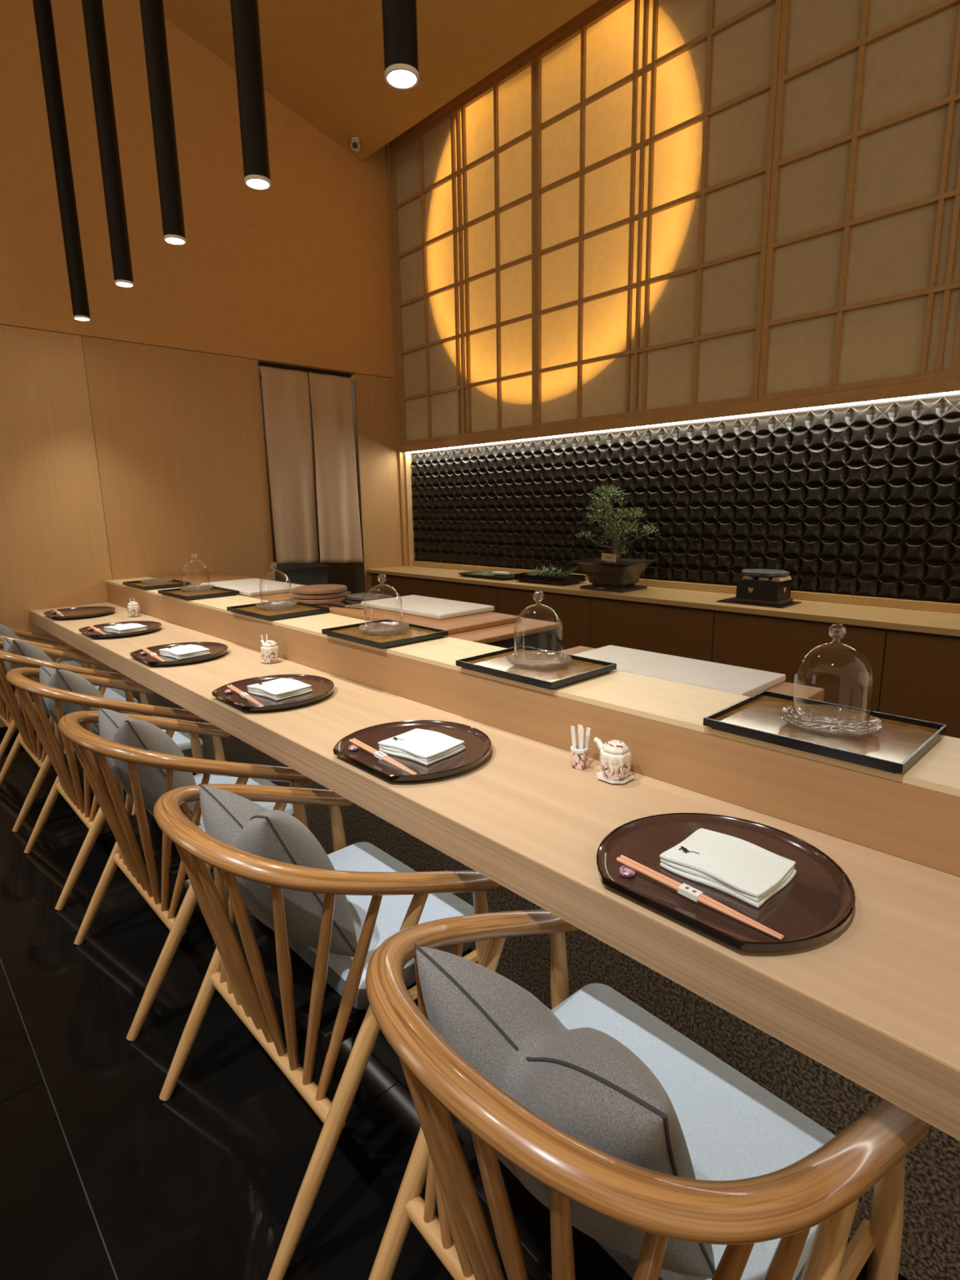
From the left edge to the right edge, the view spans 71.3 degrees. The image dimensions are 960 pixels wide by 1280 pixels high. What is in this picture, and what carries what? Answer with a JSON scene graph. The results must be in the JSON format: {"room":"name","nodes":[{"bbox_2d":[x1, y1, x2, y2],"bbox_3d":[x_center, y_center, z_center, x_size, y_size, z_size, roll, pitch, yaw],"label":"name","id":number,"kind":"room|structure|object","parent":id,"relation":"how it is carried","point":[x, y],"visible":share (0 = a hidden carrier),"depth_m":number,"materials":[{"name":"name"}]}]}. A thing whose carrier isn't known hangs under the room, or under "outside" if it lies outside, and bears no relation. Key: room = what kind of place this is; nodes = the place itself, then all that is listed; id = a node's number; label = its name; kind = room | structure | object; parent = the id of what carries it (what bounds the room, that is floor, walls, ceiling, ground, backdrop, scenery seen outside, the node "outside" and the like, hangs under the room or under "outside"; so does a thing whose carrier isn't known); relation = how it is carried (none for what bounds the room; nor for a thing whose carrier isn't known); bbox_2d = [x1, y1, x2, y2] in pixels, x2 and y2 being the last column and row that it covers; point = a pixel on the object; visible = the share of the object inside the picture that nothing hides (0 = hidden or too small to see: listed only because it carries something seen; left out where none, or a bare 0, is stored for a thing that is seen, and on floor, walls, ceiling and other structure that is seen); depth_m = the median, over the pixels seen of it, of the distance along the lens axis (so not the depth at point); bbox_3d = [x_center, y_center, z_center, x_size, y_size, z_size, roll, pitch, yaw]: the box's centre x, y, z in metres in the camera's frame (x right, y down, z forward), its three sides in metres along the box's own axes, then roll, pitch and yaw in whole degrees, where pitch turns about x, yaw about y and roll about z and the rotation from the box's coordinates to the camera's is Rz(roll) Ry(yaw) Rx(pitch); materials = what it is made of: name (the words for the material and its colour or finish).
{"room":"restaurant","nodes":[
{"label":"restaurant","id":0,"kind":"room"},
{"bbox_2d":[0,0,402,727],"bbox_3d":[-2.743,-2.191,3.573,6.050,5.600,0.140,-12,16,-42],"label":"wall","id":1,"kind":"structure","parent":0,"point":[132,437],"depth_m":4.23,"materials":[{"name":"brown"}]},
{"bbox_2d":[0,726,36,742],"bbox_3d":[-3.679,0.734,3.115,3.200,0.085,0.012,-12,16,-42],"label":"baseboard","id":2,"kind":"structure","parent":1,"relation":"attached to","point":[3,730],"depth_m":3.93,"materials":[{"name":"black paint"}]},
{"bbox_2d":[258,361,363,564],"bbox_3d":[-1.241,-1.282,5.048,0.762,1.446,0.069,-12,16,-42],"label":"curtain","id":3,"kind":"object","parent":1,"relation":"hanging from","point":[285,388],"visible":1,"depth_m":5.02,"materials":[{"name":"beige fabric"}]},
{"bbox_2d":[385,142,407,565],"bbox_3d":[-0.674,-2.237,5.431,0.038,3.264,0.028,-12,16,-42],"label":"trim","id":4,"kind":"structure","parent":1,"relation":"attached to","point":[388,154],"depth_m":5.41,"materials":[{"name":"brown wood"}]},
{"bbox_2d":[403,452,415,565],"bbox_3d":[-0.604,-1.110,5.687,0.070,0.951,0.058,-12,16,-42],"label":"trim","id":5,"kind":"structure","parent":1,"relation":"attached to","point":[407,460],"depth_m":5.66,"materials":[{"name":"brown wood"}]},
{"bbox_2d":[258,365,355,594],"bbox_3d":[-1.913,-1.125,5.784,2.100,2.600,1.600,-12,16,-42],"label":"wall","id":6,"kind":"structure","parent":0,"point":[339,573],"depth_m":6.56,"materials":[{"name":"brown"}]},
{"bbox_2d":[162,0,598,160],"bbox_3d":[-0.319,-3.585,0.703,6.150,1.713,7.200,-12,16,-42],"label":"ceiling","id":7,"kind":"structure","parent":0,"point":[323,60],"depth_m":3.99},
{"bbox_2d":[32,0,90,321],"bbox_3d":[-2.134,-2.728,3.352,0.079,2.088,0.079,-12,16,-42],"label":"pendant lamp","id":8,"kind":"object","parent":7,"relation":"hanging from","point":[42,9],"visible":1,"depth_m":3.38,"materials":[{"name":"black metal"}]},
{"bbox_2d":[81,0,133,287],"bbox_3d":[-1.630,-2.631,2.825,0.079,2.086,0.079,-12,16,-42],"label":"pendant lamp","id":9,"kind":"object","parent":7,"relation":"hanging from","point":[93,11],"visible":1,"depth_m":2.89,"materials":[{"name":"black metal"}]},
{"bbox_2d":[139,0,186,244],"bbox_3d":[-1.191,-2.550,2.367,0.079,2.077,0.079,-12,16,-42],"label":"pendant lamp","id":10,"kind":"object","parent":7,"relation":"hanging from","point":[152,11],"visible":1,"depth_m":2.47,"materials":[{"name":"black metal"}]},
{"bbox_2d":[230,0,271,190],"bbox_3d":[-0.707,-2.443,1.865,0.079,2.104,0.079,-12,16,-42],"label":"pendant lamp","id":11,"kind":"object","parent":7,"relation":"hanging from","point":[244,13],"visible":1,"depth_m":2.00,"materials":[{"name":"black metal"}]},
{"bbox_2d":[351,137,359,153],"bbox_3d":[-0.886,-3.525,4.772,0.060,0.088,0.102,-2,12,-4],"label":"security camera","id":12,"kind":"object","parent":7,"relation":"attached to","point":[355,146],"visible":1,"depth_m":4.75,"materials":[{"name":"beige plastic"}]},
{"bbox_2d":[382,0,418,89],"bbox_3d":[-0.200,-2.336,1.337,0.079,2.121,0.079,-12,16,-42],"label":"pendant lamp","id":13,"kind":"object","parent":7,"relation":"hanging from","point":[399,16],"visible":1,"depth_m":1.51,"materials":[{"name":"black metal"}]},
{"bbox_2d":[0,734,908,1279],"bbox_3d":[-0.839,0.949,2.168,6.000,0.060,8.800,-12,16,-42],"label":"floor","id":14,"kind":"structure","parent":0,"point":[103,1177],"depth_m":1.48,"materials":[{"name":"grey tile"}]},
{"bbox_2d":[0,627,88,760],"bbox_3d":[-2.466,0.255,3.652,0.562,0.779,0.608,-12,16,-42],"label":"armchair","id":15,"kind":"object","parent":14,"relation":"on","point":[6,717],"visible":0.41,"depth_m":3.49,"materials":[{"name":"brown wood"}]},
{"bbox_2d":[0,623,20,662],"bbox_3d":[-2.525,0.040,3.557,0.200,0.356,0.375,-10,14,-36],"label":"cushion","id":16,"kind":"object","parent":15,"relation":"on","point":[5,631],"visible":0.06,"depth_m":3.45,"materials":[{"name":"grey fabric"}]},
{"bbox_2d":[0,640,137,831],"bbox_3d":[-1.951,0.355,3.116,0.562,0.779,0.608,-12,16,-42],"label":"armchair","id":17,"kind":"object","parent":14,"relation":"on","point":[26,737],"visible":0.53,"depth_m":2.92,"materials":[{"name":"brown wood"}]},
{"bbox_2d":[3,637,53,704],"bbox_3d":[-2.011,0.140,3.021,0.200,0.356,0.375,-10,14,-36],"label":"cushion","id":18,"kind":"object","parent":17,"relation":"on","point":[11,646],"visible":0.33,"depth_m":2.88,"materials":[{"name":"grey fabric"}]},
{"bbox_2d":[5,667,204,910],"bbox_3d":[-1.416,0.459,2.558,0.562,0.779,0.608,-12,16,-42],"label":"armchair","id":19,"kind":"object","parent":14,"relation":"on","point":[64,761],"visible":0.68,"depth_m":2.35,"materials":[{"name":"brown wood"}]},
{"bbox_2d":[39,665,103,736],"bbox_3d":[-1.477,0.244,2.464,0.200,0.362,0.380,-10,14,-37],"label":"cushion","id":20,"kind":"object","parent":19,"relation":"on","point":[66,680],"visible":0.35,"depth_m":2.33,"materials":[{"name":"grey fabric"}]},
{"bbox_2d":[57,711,311,1040],"bbox_3d":[-0.879,0.563,1.998,0.562,0.779,0.608,-12,16,-42],"label":"armchair","id":21,"kind":"object","parent":14,"relation":"on","point":[133,827],"visible":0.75,"depth_m":1.78,"materials":[{"name":"brown wood"}]},
{"bbox_2d":[98,706,200,825],"bbox_3d":[-0.939,0.348,1.904,0.200,0.362,0.380,-10,14,-36],"label":"cushion","id":22,"kind":"object","parent":21,"relation":"on","point":[113,726],"visible":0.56,"depth_m":1.78,"materials":[{"name":"grey fabric"}]},
{"bbox_2d":[274,562,329,585],"bbox_3d":[-1.582,-0.209,5.644,0.540,0.850,0.480,-12,16,-42],"label":"storage bin","id":23,"kind":"object","parent":14,"relation":"on","point":[312,573],"visible":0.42,"depth_m":5.43,"materials":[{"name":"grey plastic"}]},
{"bbox_2d":[153,783,501,1279],"bbox_3d":[-0.350,0.666,1.446,0.562,0.779,0.608,-12,16,-42],"label":"armchair","id":24,"kind":"object","parent":14,"relation":"on","point":[325,991],"visible":0.85,"depth_m":1.25,"materials":[{"name":"brown wood"}]},
{"bbox_2d":[198,783,357,956],"bbox_3d":[-0.409,0.452,1.351,0.200,0.368,0.386,-10,14,-37],"label":"cushion","id":25,"kind":"object","parent":24,"relation":"on","point":[233,819],"visible":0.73,"depth_m":1.24,"materials":[{"name":"grey fabric"}]},
{"bbox_2d":[371,573,499,613],"bbox_3d":[-0.248,-0.109,5.218,0.380,0.776,1.482,-12,16,-42],"label":"base cabinet","id":26,"kind":"object","parent":14,"relation":"on","point":[405,586],"visible":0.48,"depth_m":4.96,"materials":[{"name":"brown"}]},
{"bbox_2d":[347,603,561,652],"bbox_3d":[0.068,0.395,2.487,0.488,0.866,5.960,-12,16,-42],"label":"work top","id":27,"kind":"object","parent":14,"relation":"on","point":[550,640],"visible":0.03,"depth_m":2.42,"materials":[{"name":"black"}]},
{"bbox_2d":[151,572,351,601],"bbox_3d":[-1.405,-0.318,3.898,0.448,0.020,1.690,-12,16,-42],"label":"wooden board","id":28,"kind":"object","parent":27,"relation":"on","point":[196,580],"visible":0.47,"depth_m":4.17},
{"bbox_2d":[200,577,304,596],"bbox_3d":[-1.232,-0.290,3.637,0.325,0.024,0.630,-12,16,-42],"label":"cutting board","id":29,"kind":"object","parent":28,"relation":"on","point":[246,587],"visible":0.68,"depth_m":3.54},
{"bbox_2d":[315,601,348,607],"bbox_3d":[-0.743,-0.172,3.121,0.256,0.021,0.256,-12,16,-42],"label":"round board","id":30,"kind":"object","parent":27,"relation":"on","point":[320,605],"visible":0.06,"depth_m":3.01,"materials":[{"name":"brown wood"}]},
{"bbox_2d":[293,595,348,604],"bbox_3d":[-0.739,-0.192,3.112,0.252,0.021,0.252,-12,16,-42],"label":"round board","id":31,"kind":"object","parent":30,"relation":"on","point":[340,599],"visible":0.45,"depth_m":3.00,"materials":[{"name":"brown wood"}]},
{"bbox_2d":[292,591,346,599],"bbox_3d":[-0.744,-0.214,3.112,0.248,0.021,0.248,-12,16,-42],"label":"round board","id":32,"kind":"object","parent":31,"relation":"on","point":[343,593],"visible":0.49,"depth_m":3.01,"materials":[{"name":"brown wood"}]},
{"bbox_2d":[293,584,346,595],"bbox_3d":[-0.740,-0.234,3.104,0.244,0.021,0.244,-12,16,-42],"label":"round board","id":33,"kind":"object","parent":32,"relation":"on","point":[314,589],"visible":1,"depth_m":3.04,"materials":[{"name":"brown wood"}]},
{"bbox_2d":[325,611,559,644],"bbox_3d":[-0.193,-0.082,2.634,0.448,0.020,0.945,-12,16,-42],"label":"wooden board","id":34,"kind":"object","parent":27,"relation":"on","point":[526,626],"visible":0.29,"depth_m":2.32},
{"bbox_2d":[343,599,364,604],"bbox_3d":[-0.525,-0.181,3.069,0.144,0.012,0.244,-12,16,-42],"label":"steel tray","id":35,"kind":"object","parent":34,"relation":"on","point":[348,601],"visible":0.07,"depth_m":3.04,"materials":[{"name":"grey"}]},
{"bbox_2d":[342,592,392,600],"bbox_3d":[-0.525,-0.199,3.094,0.204,0.012,0.144,9,15,40],"label":"steel tray","id":36,"kind":"object","parent":35,"relation":"on","point":[361,596],"visible":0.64,"depth_m":3.11,"materials":[{"name":"grey"}]},
{"bbox_2d":[326,603,520,635],"bbox_3d":[-0.243,-0.101,2.632,0.378,0.020,0.755,-12,16,-42],"label":"wooden board","id":37,"kind":"object","parent":34,"relation":"on","point":[485,620],"visible":0.43,"depth_m":2.46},
{"bbox_2d":[327,601,371,607],"bbox_3d":[-0.541,-0.143,2.762,0.230,0.021,0.026,6,14,32],"label":"kitchen knife","id":38,"kind":"object","parent":37,"relation":"on","point":[329,603],"visible":1,"depth_m":2.78,"materials":[{"name":"silver"}]},
{"bbox_2d":[360,595,494,619],"bbox_3d":[-0.220,-0.137,2.703,0.280,0.021,0.515,-12,16,-42],"label":"cutting board","id":39,"kind":"object","parent":37,"relation":"on","point":[414,605],"visible":0.96,"depth_m":2.62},
{"bbox_2d":[557,645,824,701],"bbox_3d":[0.484,0.119,1.783,0.233,0.073,0.735,-12,16,-42],"label":"wooden board","id":40,"kind":"object","parent":27,"relation":"on","point":[784,687],"visible":0.18,"depth_m":1.59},
{"bbox_2d":[572,644,786,696],"bbox_3d":[0.492,0.076,1.772,0.238,0.017,0.530,-12,16,-42],"label":"cutting board","id":41,"kind":"object","parent":40,"relation":"on","point":[742,681],"visible":0.66,"depth_m":1.71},
{"bbox_2d":[114,612,959,1279],"bbox_3d":[-0.211,0.548,2.248,0.260,0.673,5.960,-12,16,-42],"label":"panel","id":42,"kind":"object","parent":14,"relation":"on","point":[930,1250],"visible":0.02,"depth_m":1.36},
{"bbox_2d":[29,602,959,1141],"bbox_3d":[-0.453,0.229,1.957,0.421,0.077,5.960,-12,16,-42],"label":"countertop","id":43,"kind":"structure","parent":42,"relation":"on","point":[875,1002],"depth_m":1.07,"materials":[{"name":"wood"}]},
{"bbox_2d":[43,606,115,620],"bbox_3d":[-2.214,-0.151,3.727,0.329,0.024,0.364,-12,16,-42],"label":"lacquer tray","id":44,"kind":"object","parent":43,"relation":"on","point":[83,612],"visible":0.98,"depth_m":3.71,"materials":[{"name":"black"}]},
{"bbox_2d":[78,621,161,639],"bbox_3d":[-1.696,-0.051,3.187,0.329,0.024,0.364,-12,16,-42],"label":"lacquer tray","id":45,"kind":"object","parent":43,"relation":"on","point":[152,626],"visible":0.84,"depth_m":3.12,"materials":[{"name":"black"}]},
{"bbox_2d":[103,622,147,633],"bbox_3d":[-1.661,-0.056,3.143,0.162,0.025,0.135,7,14,36],"label":"hand towel","id":46,"kind":"object","parent":45,"relation":"on","point":[131,627],"visible":0.97,"depth_m":3.11,"materials":[{"name":"white fabric"}]},
{"bbox_2d":[129,641,227,666],"bbox_3d":[-1.167,0.052,2.635,0.329,0.024,0.364,-12,16,-42],"label":"lacquer tray","id":47,"kind":"object","parent":43,"relation":"on","point":[216,650],"visible":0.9,"depth_m":2.58,"materials":[{"name":"black"}]},
{"bbox_2d":[159,644,210,659],"bbox_3d":[-1.148,0.043,2.609,0.162,0.025,0.135,8,15,39],"label":"hand towel","id":48,"kind":"object","parent":47,"relation":"on","point":[185,651],"visible":1,"depth_m":2.58,"materials":[{"name":"white fabric"}]},
{"bbox_2d":[260,658,281,663],"bbox_3d":[-0.784,0.079,2.513,0.070,0.006,0.070,-12,16,-42],"label":"saucer","id":49,"kind":"object","parent":43,"relation":"on","point":[278,660],"visible":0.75,"depth_m":2.50,"materials":[{"name":"white ceramic"}]},
{"bbox_2d":[260,640,279,662],"bbox_3d":[-0.795,0.038,2.513,0.082,0.078,0.057,9,15,40],"label":"pot","id":50,"kind":"object","parent":49,"relation":"on","point":[269,650],"visible":1,"depth_m":2.48,"materials":[{"name":"ceramic"}]},
{"bbox_2d":[211,674,333,712],"bbox_3d":[-0.620,0.159,2.064,0.329,0.024,0.364,-12,16,-42],"label":"lacquer tray","id":51,"kind":"object","parent":43,"relation":"on","point":[322,687],"visible":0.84,"depth_m":2.01,"materials":[{"name":"black"}]},
{"bbox_2d":[226,684,263,706],"bbox_3d":[-0.693,0.164,1.977,0.016,0.017,0.250,-11,15,-40],"label":"chopsticks","id":52,"kind":"object","parent":51,"relation":"on","point":[244,695],"visible":1,"depth_m":1.98,"materials":[{"name":"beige wood"}]},
{"bbox_2d":[246,677,312,700],"bbox_3d":[-0.612,0.147,2.052,0.162,0.025,0.135,8,15,39],"label":"hand towel","id":53,"kind":"object","parent":51,"relation":"on","point":[282,688],"visible":1,"depth_m":2.02,"materials":[{"name":"white fabric"}]},
{"bbox_2d":[333,720,491,782],"bbox_3d":[-0.143,0.251,1.566,0.329,0.024,0.364,-12,16,-42],"label":"lacquer tray","id":54,"kind":"object","parent":43,"relation":"on","point":[477,745],"visible":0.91,"depth_m":1.53,"materials":[{"name":"black"}]},
{"bbox_2d":[349,737,417,774],"bbox_3d":[-0.217,0.256,1.480,0.016,0.017,0.250,-11,15,-41],"label":"chopsticks","id":55,"kind":"object","parent":54,"relation":"on","point":[380,755],"visible":1,"depth_m":1.48,"materials":[{"name":"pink wood"}]},
{"bbox_2d":[377,728,465,765],"bbox_3d":[-0.133,0.241,1.545,0.162,0.025,0.135,8,15,38],"label":"hand towel","id":56,"kind":"object","parent":54,"relation":"on","point":[425,747],"visible":1,"depth_m":1.52,"materials":[{"name":"white fabric"}]},
{"bbox_2d":[105,577,959,876],"bbox_3d":[-0.210,0.073,2.161,0.253,0.138,5.960,-12,16,-42],"label":"ledge","id":57,"kind":"object","parent":43,"relation":"on","point":[913,815],"visible":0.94,"depth_m":1.42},
{"bbox_2d":[122,577,191,590],"bbox_3d":[-1.855,-0.320,3.837,0.250,0.022,0.360,-12,16,-43],"label":"serving tray","id":58,"kind":"object","parent":57,"relation":"on","point":[175,583],"visible":0.9,"depth_m":3.78,"materials":[{"name":"black paint"}]},
{"bbox_2d":[140,577,173,584],"bbox_3d":[-1.863,-0.338,3.868,0.168,0.021,0.175,-12,16,-42],"label":"glass dish","id":59,"kind":"object","parent":58,"relation":"on","point":[151,582],"visible":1,"depth_m":3.86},
{"bbox_2d":[157,585,239,600],"bbox_3d":[-1.435,-0.241,3.409,0.262,0.022,0.375,-12,16,-43],"label":"serving tray","id":60,"kind":"object","parent":57,"relation":"on","point":[215,592],"visible":0.79,"depth_m":3.36,"materials":[{"name":"black paint"}]},
{"bbox_2d":[178,584,214,591],"bbox_3d":[-1.475,-0.269,3.491,0.168,0.021,0.175,-12,16,-42],"label":"glass dish","id":61,"kind":"object","parent":60,"relation":"on","point":[198,588],"visible":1,"depth_m":3.47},
{"bbox_2d":[226,600,328,621],"bbox_3d":[-0.844,-0.125,2.788,0.270,0.022,0.365,-12,16,-43],"label":"serving tray","id":62,"kind":"object","parent":57,"relation":"on","point":[300,609],"visible":0.95,"depth_m":2.75,"materials":[{"name":"black paint"}]},
{"bbox_2d":[255,600,297,609],"bbox_3d":[-0.858,-0.145,2.829,0.168,0.021,0.175,-12,16,-42],"label":"glass dish","id":63,"kind":"object","parent":62,"relation":"on","point":[282,606],"visible":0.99,"depth_m":2.82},
{"bbox_2d":[321,618,448,648],"bbox_3d":[-0.321,-0.023,2.240,0.270,0.022,0.345,-12,16,-42],"label":"serving tray","id":64,"kind":"object","parent":57,"relation":"on","point":[414,633],"visible":0.95,"depth_m":2.20,"materials":[{"name":"black paint"}]},
{"bbox_2d":[358,621,408,635],"bbox_3d":[-0.322,-0.037,2.253,0.168,0.021,0.175,-12,16,-42],"label":"glass dish","id":65,"kind":"object","parent":64,"relation":"on","point":[374,630],"visible":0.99,"depth_m":2.25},
{"bbox_2d":[455,645,616,689],"bbox_3d":[0.143,0.068,1.753,0.255,0.022,0.335,-12,16,-42],"label":"serving tray","id":66,"kind":"object","parent":57,"relation":"on","point":[495,664],"visible":0.9,"depth_m":1.72,"materials":[{"name":"black paint"}]},
{"bbox_2d":[506,650,572,669],"bbox_3d":[0.154,0.055,1.757,0.168,0.021,0.175,-12,16,-42],"label":"glass dish","id":67,"kind":"object","parent":66,"relation":"on","point":[532,664],"visible":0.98,"depth_m":1.75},
{"bbox_2d":[702,690,946,773],"bbox_3d":[0.636,0.162,1.247,0.262,0.022,0.335,-12,16,-42],"label":"serving tray","id":68,"kind":"object","parent":57,"relation":"on","point":[901,741],"visible":0.95,"depth_m":1.22,"materials":[{"name":"black paint"}]},
{"bbox_2d":[778,703,882,737],"bbox_3d":[0.644,0.153,1.234,0.168,0.021,0.175,-12,16,-42],"label":"glass dish","id":69,"kind":"object","parent":68,"relation":"on","point":[840,733],"visible":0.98,"depth_m":1.23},
{"bbox_2d":[791,623,873,729],"bbox_3d":[0.642,0.063,1.216,0.129,0.187,0.129,-12,16,-42],"label":"glass dome","id":70,"kind":"object","parent":69,"relation":"on","point":[834,624],"visible":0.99,"depth_m":1.20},
{"bbox_2d":[570,744,588,769],"bbox_3d":[0.217,0.255,1.461,0.036,0.045,0.036,-12,16,-42],"label":"holder","id":71,"kind":"object","parent":43,"relation":"on","point":[579,757],"visible":0.91,"depth_m":1.45,"materials":[{"name":"ceramic"}]},
{"bbox_2d":[595,771,634,783],"bbox_3d":[0.282,0.286,1.400,0.070,0.006,0.070,-12,16,-42],"label":"saucer","id":72,"kind":"object","parent":43,"relation":"on","point":[599,775],"visible":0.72,"depth_m":1.39,"materials":[{"name":"white ceramic"}]},
{"bbox_2d":[593,737,631,780],"bbox_3d":[0.273,0.245,1.401,0.057,0.078,0.082,-12,16,-42],"label":"pot","id":73,"kind":"object","parent":72,"relation":"on","point":[615,754],"visible":1,"depth_m":1.37,"materials":[{"name":"ceramic"}]},
{"bbox_2d":[596,812,855,951],"bbox_3d":[0.374,0.352,1.028,0.329,0.024,0.364,-12,16,-42],"label":"lacquer tray","id":74,"kind":"object","parent":43,"relation":"on","point":[819,901],"visible":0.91,"depth_m":0.97,"materials":[{"name":"black"}]},
{"bbox_2d":[618,865,635,877],"bbox_3d":[0.224,0.350,1.015,0.026,0.012,0.026,-12,16,-42],"label":"chopstick rest","id":75,"kind":"object","parent":74,"relation":"on","point":[625,871],"visible":1,"depth_m":1.01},
{"bbox_2d":[616,854,784,940],"bbox_3d":[0.300,0.357,0.941,0.016,0.017,0.250,-12,16,-42],"label":"chopsticks","id":76,"kind":"object","parent":74,"relation":"on","point":[683,889],"visible":1,"depth_m":0.94,"materials":[{"name":"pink wood"}]},
{"bbox_2d":[659,827,796,907],"bbox_3d":[0.379,0.339,1.020,0.135,0.025,0.162,-12,16,-42],"label":"hand towel","id":77,"kind":"object","parent":74,"relation":"on","point":[744,870],"visible":1,"depth_m":1.00,"materials":[{"name":"white fabric"}]},
{"bbox_3d":[-1.881,-0.132,3.645,0.070,0.006,0.070,-12,16,-42],"label":"saucer","id":78,"kind":"object","parent":43,"relation":"on","visible":0},
{"bbox_2d":[127,600,140,616],"bbox_3d":[-1.889,-0.173,3.647,0.057,0.078,0.082,-10,14,-36],"label":"pot","id":79,"kind":"object","parent":78,"relation":"on","point":[133,607],"visible":1,"depth_m":3.62,"materials":[{"name":"ceramic"}]},
{"bbox_2d":[497,586,716,662],"bbox_3d":[0.793,0.093,4.132,0.380,0.776,1.547,-12,16,-42],"label":"base cabinet","id":80,"kind":"object","parent":14,"relation":"on","point":[592,622],"visible":0.39,"depth_m":3.81,"materials":[{"name":"brown"}]},
{"bbox_2d":[366,565,959,636],"bbox_3d":[1.266,-0.204,3.525,0.424,0.028,5.960,-12,16,-42],"label":"shelf","id":81,"kind":"object","parent":80,"relation":"on","point":[898,619],"visible":0.92,"depth_m":3.30,"materials":[{"name":"brown wood"}]},
{"bbox_2d":[457,570,514,580],"bbox_3d":[0.077,-0.456,4.742,0.220,0.022,0.500,-12,16,-42],"label":"platter","id":82,"kind":"object","parent":81,"relation":"on","point":[464,574],"visible":0.66,"depth_m":4.70,"materials":[{"name":"grey"}]},
{"bbox_2d":[514,571,585,585],"bbox_3d":[0.452,-0.403,4.377,0.220,0.050,0.420,-12,16,-42],"label":"tray","id":83,"kind":"object","parent":81,"relation":"on","point":[522,577],"visible":0.92,"depth_m":4.27,"materials":[{"name":"black paint"}]},
{"bbox_2d":[525,563,579,577],"bbox_3d":[0.475,-0.466,4.335,0.241,0.126,0.470,-12,16,-42],"label":"greens","id":84,"kind":"object","parent":83,"relation":"on","point":[546,571],"visible":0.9,"depth_m":4.33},
{"bbox_2d":[572,482,661,592],"bbox_3d":[0.797,-0.609,3.937,0.313,0.618,0.577,-12,16,-42],"label":"bonsai","id":85,"kind":"object","parent":81,"relation":"on","point":[608,572],"visible":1,"depth_m":3.91,"materials":[{"name":"green plant"}]},
{"bbox_2d":[716,596,801,608],"bbox_3d":[1.400,-0.191,3.364,0.230,0.006,0.330,-12,16,-42],"label":"mat","id":86,"kind":"object","parent":81,"relation":"on","point":[730,600],"visible":0.64,"depth_m":3.29,"materials":[{"name":"black paint"}]},
{"bbox_2d":[733,568,793,604],"bbox_3d":[1.423,-0.272,3.361,0.182,0.153,0.235,-12,16,-42],"label":"grill","id":87,"kind":"object","parent":86,"relation":"on","point":[766,586],"visible":1,"depth_m":3.30,"materials":[{"name":"brown"}]},
{"bbox_2d":[365,908,928,1279],"bbox_3d":[0.159,0.765,0.916,0.562,0.779,0.608,-11,15,-40],"label":"armchair","id":88,"kind":"object","parent":14,"relation":"on","point":[775,1194],"visible":0.91,"depth_m":0.79,"materials":[{"name":"brown wood"}]},
{"bbox_2d":[413,943,715,1276],"bbox_3d":[0.095,0.552,0.807,0.200,0.325,0.358,-12,16,-44],"label":"cushion","id":89,"kind":"object","parent":88,"relation":"on","point":[584,1082],"visible":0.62,"depth_m":0.72,"materials":[{"name":"grey fabric"}]},
{"bbox_2d":[711,610,959,738],"bbox_3d":[1.858,0.300,3.022,0.380,0.776,1.549,-12,16,-42],"label":"base cabinet","id":90,"kind":"object","parent":14,"relation":"on","point":[916,674],"visible":0.49,"depth_m":2.92,"materials":[{"name":"brown"}]},
{"bbox_2d":[572,557,656,588],"bbox_3d":[0.796,-0.398,3.989,0.308,0.153,0.395,-12,16,-42],"label":"pot","id":91,"kind":"object","parent":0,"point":[603,573],"depth_m":3.91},
{"bbox_2d":[410,393,959,613],"bbox_3d":[1.456,-1.647,3.535,0.254,4.400,6.100,-12,16,-42],"label":"wall","id":92,"kind":"structure","parent":0,"point":[862,500],"depth_m":3.62,"materials":[{"name":"black"}]},
{"bbox_2d":[388,0,614,149],"bbox_3d":[1.369,-3.403,3.007,0.082,0.085,5.932,-12,16,-42],"label":"trim","id":93,"kind":"structure","parent":92,"relation":"attached to","point":[599,5],"depth_m":4.21,"materials":[{"name":"brown wood"}]},
{"bbox_2d":[400,376,959,453],"bbox_3d":[1.399,-1.196,3.467,0.082,0.058,5.960,-12,16,-42],"label":"trim","id":94,"kind":"structure","parent":92,"relation":"attached to","point":[950,384],"depth_m":3.52,"materials":[{"name":"brown wood"}]},
{"bbox_2d":[390,53,535,444],"bbox_3d":[-0.146,-2.587,4.815,0.030,2.182,1.482,-12,16,-42],"label":"shoji panel","id":95,"kind":"object","parent":94,"relation":"on","point":[464,183],"visible":0.9,"depth_m":4.74,"materials":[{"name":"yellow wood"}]},
{"bbox_2d":[534,0,782,428],"bbox_3d":[0.882,-2.387,3.742,0.030,2.182,1.514,-12,16,-42],"label":"shoji panel","id":96,"kind":"object","parent":94,"relation":"on","point":[655,119],"visible":0.87,"depth_m":3.67,"materials":[{"name":"paper"}]},
{"bbox_2d":[757,0,959,400],"bbox_3d":[1.924,-2.184,2.656,0.030,2.182,1.520,-12,16,-42],"label":"shoji panel","id":97,"kind":"object","parent":94,"relation":"on","point":[862,287],"visible":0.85,"depth_m":2.96,"materials":[{"name":"paper"}]},
{"bbox_2d":[405,391,959,453],"bbox_3d":[0.863,-1.272,4.016,0.022,0.020,4.300,-12,16,-42],"label":"led strip","id":98,"kind":"object","parent":92,"relation":"attached to","point":[955,392],"visible":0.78,"depth_m":3.54,"materials":[{"name":"beige plastic"}]},
{"bbox_2d":[412,560,959,613],"bbox_3d":[1.457,-0.269,3.655,0.045,0.040,5.902,-12,16,-42],"label":"trim","id":99,"kind":"structure","parent":92,"relation":"attached to","point":[940,606],"depth_m":3.42,"materials":[{"name":"brown wood"}]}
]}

